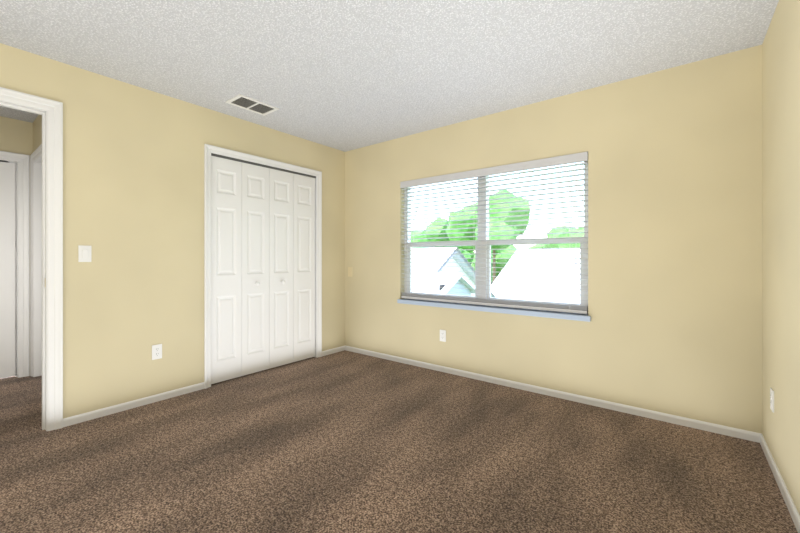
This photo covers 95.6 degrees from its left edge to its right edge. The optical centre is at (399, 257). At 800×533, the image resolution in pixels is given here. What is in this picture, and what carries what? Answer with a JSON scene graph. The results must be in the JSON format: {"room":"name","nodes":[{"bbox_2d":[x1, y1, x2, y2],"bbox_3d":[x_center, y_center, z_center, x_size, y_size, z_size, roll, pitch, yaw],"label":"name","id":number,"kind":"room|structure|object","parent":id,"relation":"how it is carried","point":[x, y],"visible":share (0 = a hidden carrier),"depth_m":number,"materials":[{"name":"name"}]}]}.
{"room":"empty bedroom","nodes":[
{"label":"empty bedroom","id":0,"kind":"room"},
{"bbox_2d":[0,116,32,154],"bbox_3d":[-4.339,0.411,2.670,0.120,3.462,2.540,0,0,38],"label":"wall","id":1,"kind":"structure","parent":0,"point":[16,135],"depth_m":3.46,"materials":[{"name":"paint"}]},
{"bbox_2d":[33,115,41,151],"bbox_3d":[-2.926,0.411,3.105,1.580,3.462,0.120,0,0,38],"label":"wall","id":2,"kind":"structure","parent":0,"point":[37,132],"depth_m":3.38,"materials":[{"name":"paint"}]},
{"bbox_2d":[0,43,344,417],"bbox_3d":[-2.253,0.411,2.586,0.120,3.462,4.964,0,0,38],"label":"wall","id":3,"kind":"structure","parent":0,"point":[133,194],"depth_m":2.79,"materials":[{"name":"paint"}]},
{"bbox_2d":[0,100,46,430],"bbox_3d":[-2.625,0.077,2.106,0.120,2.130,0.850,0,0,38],"label":"door frame","id":4,"kind":"structure","parent":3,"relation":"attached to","point":[40,265],"depth_m":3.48,"materials":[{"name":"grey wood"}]},
{"bbox_2d":[0,160,16,377],"bbox_3d":[-3.950,0.107,3.184,0.035,2.050,0.804,0,0,38],"label":"hall door","id":5,"kind":"structure","parent":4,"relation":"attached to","point":[8,250],"depth_m":3.44,"materials":[{"name":"white wood"}]},
{"bbox_2d":[0,87,62,430],"bbox_3d":[-2.569,0.049,2.063,0.021,2.187,0.964,0,0,38],"label":"trim","id":6,"kind":"structure","parent":3,"relation":"attached to","point":[53,108],"depth_m":2.43,"materials":[{"name":"white wood"}]},
{"bbox_2d":[78,245,90,261],"bbox_3d":[-2.205,-0.030,2.539,0.014,0.115,0.070,0,0,38],"label":"light switch","id":7,"kind":"object","parent":3,"relation":"attached to","point":[84,253],"visible":1,"depth_m":2.53,"materials":[{"name":"white plastic"}]},
{"bbox_2d":[63,382,204,426],"bbox_3d":[-1.995,1.114,2.811,0.012,0.056,0.922,0,0,38],"label":"baseboard","id":8,"kind":"structure","parent":3,"relation":"attached to","point":[83,417],"depth_m":2.74,"materials":[{"name":"white wood"}]},
{"bbox_2d":[152,344,161,359],"bbox_3d":[-1.935,0.748,2.889,0.010,0.115,0.070,0,0,38],"label":"electrical outlet","id":9,"kind":"object","parent":3,"relation":"attached to","point":[156,351],"visible":1,"depth_m":2.88,"materials":[{"name":"white plastic"}]},
{"bbox_2d":[204,144,321,388],"bbox_3d":[-1.310,0.072,3.686,0.021,2.141,1.302,0,0,38],"label":"trim","id":10,"kind":"structure","parent":3,"relation":"attached to","point":[208,148],"depth_m":3.21,"materials":[{"name":"white wood"}]},
{"bbox_2d":[211,152,316,357],"bbox_3d":[-1.366,0.092,3.730,0.120,2.100,1.220,0,0,38],"label":"lining","id":11,"kind":"object","parent":3,"relation":"attached to","point":[212,154],"depth_m":4.16,"materials":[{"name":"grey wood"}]},
{"bbox_2d":[211,156,241,383],"bbox_3d":[-1.616,0.105,3.365,0.032,2.050,0.290,0,0,38],"label":"closet door","id":12,"kind":"structure","parent":11,"relation":"attached to","point":[226,269],"depth_m":3.35,"materials":[{"name":"white wood"}]},
{"bbox_2d":[242,162,268,375],"bbox_3d":[-1.437,0.105,3.596,0.032,2.050,0.290,0,0,38],"label":"closet door","id":13,"kind":"structure","parent":11,"relation":"attached to","point":[255,265],"depth_m":3.58,"materials":[{"name":"white wood"}]},
{"bbox_2d":[269,168,292,368],"bbox_3d":[-1.257,0.105,3.827,0.032,2.050,0.290,0,0,38],"label":"closet door","id":14,"kind":"structure","parent":11,"relation":"attached to","point":[280,266],"depth_m":3.81,"materials":[{"name":"white wood"}]},
{"bbox_2d":[293,174,314,361],"bbox_3d":[-1.078,0.105,4.058,0.032,2.050,0.290,0,0,38],"label":"closet door","id":15,"kind":"structure","parent":11,"relation":"attached to","point":[303,267],"depth_m":4.04,"materials":[{"name":"white wood"}]},
{"bbox_2d":[322,346,342,355],"bbox_3d":[-0.805,1.114,4.344,0.012,0.056,0.357,0,0,38],"label":"baseboard","id":16,"kind":"structure","parent":3,"relation":"attached to","point":[338,349],"depth_m":4.33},
{"bbox_2d":[0,0,778,151],"bbox_3d":[-1.488,-1.395,2.087,5.940,0.150,5.114,0,0,38],"label":"ceiling","id":17,"kind":"structure","parent":0,"point":[345,75],"depth_m":2.29,"materials":[{"name":"white paint"}]},
{"bbox_2d":[225,94,278,115],"bbox_3d":[-1.268,-1.315,3.129,0.240,0.011,0.360,0,0,38],"label":"ceiling vent","id":18,"kind":"object","parent":17,"relation":"in","point":[251,104],"visible":0.98,"depth_m":3.12,"materials":[{"name":"white metal"}]},
{"bbox_2d":[0,350,797,532],"bbox_3d":[-1.488,1.217,2.087,5.940,0.150,5.114,0,0,38],"label":"floor","id":19,"kind":"structure","parent":0,"point":[344,441],"depth_m":2.01,"materials":[{"name":"brown carpet"}]},
{"bbox_2d":[345,45,761,433],"bbox_3d":[0.531,-0.089,3.662,4.680,2.462,0.150,0,0,38],"label":"wall","id":20,"kind":"structure","parent":0,"point":[673,326],"depth_m":2.67,"materials":[{"name":"paint"}]},
{"bbox_2d":[348,267,351,276],"bbox_3d":[-0.612,0.170,4.449,0.070,0.115,0.007,0,0,38],"label":"electrical outlet plate","id":21,"kind":"object","parent":20,"relation":"attached to","point":[349,271],"visible":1,"depth_m":4.45,"materials":[{"name":"beige plastic"}]},
{"bbox_2d":[440,330,445,341],"bbox_3d":[0.429,0.780,3.640,0.070,0.115,0.010,0,0,38],"label":"electrical outlet","id":22,"kind":"object","parent":20,"relation":"attached to","point":[443,335],"visible":1,"depth_m":3.63,"materials":[{"name":"white plastic"}]},
{"bbox_2d":[397,299,590,321],"bbox_3d":[0.752,0.472,3.425,1.900,0.042,0.105,0,0,38],"label":"window sill","id":23,"kind":"structure","parent":20,"relation":"attached to","point":[551,314],"depth_m":3.24,"materials":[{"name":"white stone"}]},
{"bbox_2d":[404,161,587,313],"bbox_3d":[0.801,-0.190,3.488,1.860,1.290,0.065,0,0,38],"label":"window","id":24,"kind":"structure","parent":20,"relation":"in","point":[487,292],"depth_m":3.44,"materials":[{"name":"white plastic"}]},
{"bbox_2d":[400,152,587,313],"bbox_3d":[0.752,-0.197,3.425,1.852,1.272,0.078,0,0,38],"label":"window blinds","id":25,"kind":"object","parent":24,"relation":"attached to","point":[570,159],"visible":0.9,"depth_m":3.30,"materials":[{"name":"grey plastic"}]},
{"bbox_2d":[343,345,756,441],"bbox_3d":[0.769,1.114,3.375,3.688,0.056,0.012,0,0,38],"label":"baseboard","id":26,"kind":"structure","parent":20,"relation":"attached to","point":[637,411],"depth_m":2.85,"materials":[{"name":"white wood"}]},
{"bbox_2d":[762,0,799,514],"bbox_3d":[1.096,-0.089,0.671,0.120,2.462,3.884,0,0,38],"label":"wall","id":27,"kind":"structure","parent":0,"point":[781,218],"depth_m":1.79,"materials":[{"name":"paint"}]},
{"bbox_2d":[770,388,773,412],"bbox_3d":[2.031,0.775,1.981,0.010,0.115,0.070,0,0,38],"label":"electrical outlet","id":28,"kind":"object","parent":27,"relation":"attached to","point":[771,399],"visible":1,"depth_m":1.96,"materials":[{"name":"white plastic"}]},
{"bbox_2d":[755,433,799,532],"bbox_3d":[1.081,1.114,0.759,0.012,0.056,3.764,0,0,38],"label":"baseboard","id":29,"kind":"structure","parent":27,"relation":"attached to","point":[759,438],"depth_m":1.78,"materials":[{"name":"white wood"}]},
{"label":"outside","id":30,"kind":"structure","parent":0,"visible":0},
{"bbox_3d":[18.230,4.120,45.211,100.000,0.200,86.206,0,0,38],"label":"ground","id":31,"kind":"structure","parent":30,"visible":0},
{"bbox_2d":[411,218,458,248],"bbox_3d":[3.361,-0.153,40.369,8.300,8.346,7.890,0,0,38],"label":"tree","id":32,"kind":"object","parent":31,"relation":"on","point":[432,232],"depth_m":37.29,"materials":[{"name":"green plant"}]},
{"bbox_2d":[412,247,495,297],"bbox_3d":[-2.113,1.833,14.864,11.750,4.374,7.500,0,0,38],"label":"house","id":33,"kind":"structure","parent":31,"relation":"on","point":[443,284],"depth_m":11.11,"materials":[{"name":"paint"}]},
{"bbox_2d":[459,248,474,263],"bbox_3d":[7.958,0.715,55.895,7.004,6.609,5.617,0,0,38],"label":"tree","id":34,"kind":"object","parent":31,"relation":"on","point":[471,254],"depth_m":54.04,"materials":[{"name":"green plant"}]},
{"bbox_2d":[445,190,529,281],"bbox_3d":[8.386,-1.072,33.211,8.039,10.184,8.146,0,0,38],"label":"tree","id":35,"kind":"object","parent":31,"relation":"on","point":[493,224],"depth_m":30.26,"materials":[{"name":"green plant"}]},
{"bbox_2d":[471,245,519,284],"bbox_3d":[13.434,0.462,49.941,7.234,7.116,6.285,0,0,38],"label":"tree","id":36,"kind":"object","parent":31,"relation":"on","point":[501,262],"depth_m":48.13,"materials":[{"name":"green plant"}]},
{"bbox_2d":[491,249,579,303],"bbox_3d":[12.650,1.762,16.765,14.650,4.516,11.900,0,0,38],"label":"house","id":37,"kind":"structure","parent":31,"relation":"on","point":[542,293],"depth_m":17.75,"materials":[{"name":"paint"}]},
{"bbox_2d":[528,244,544,247],"bbox_3d":[18.490,0.917,46.716,6.337,6.206,7.307,0,0,38],"label":"tree","id":38,"kind":"object","parent":31,"relation":"on","point":[538,245],"depth_m":47.50,"materials":[{"name":"green plant"}]},
{"bbox_2d":[544,225,583,247],"bbox_3d":[16.148,0.450,32.865,6.008,7.141,8.746,0,0,38],"label":"tree","id":39,"kind":"object","parent":31,"relation":"on","point":[563,235],"depth_m":31.99,"materials":[{"name":"green plant"}]}
]}

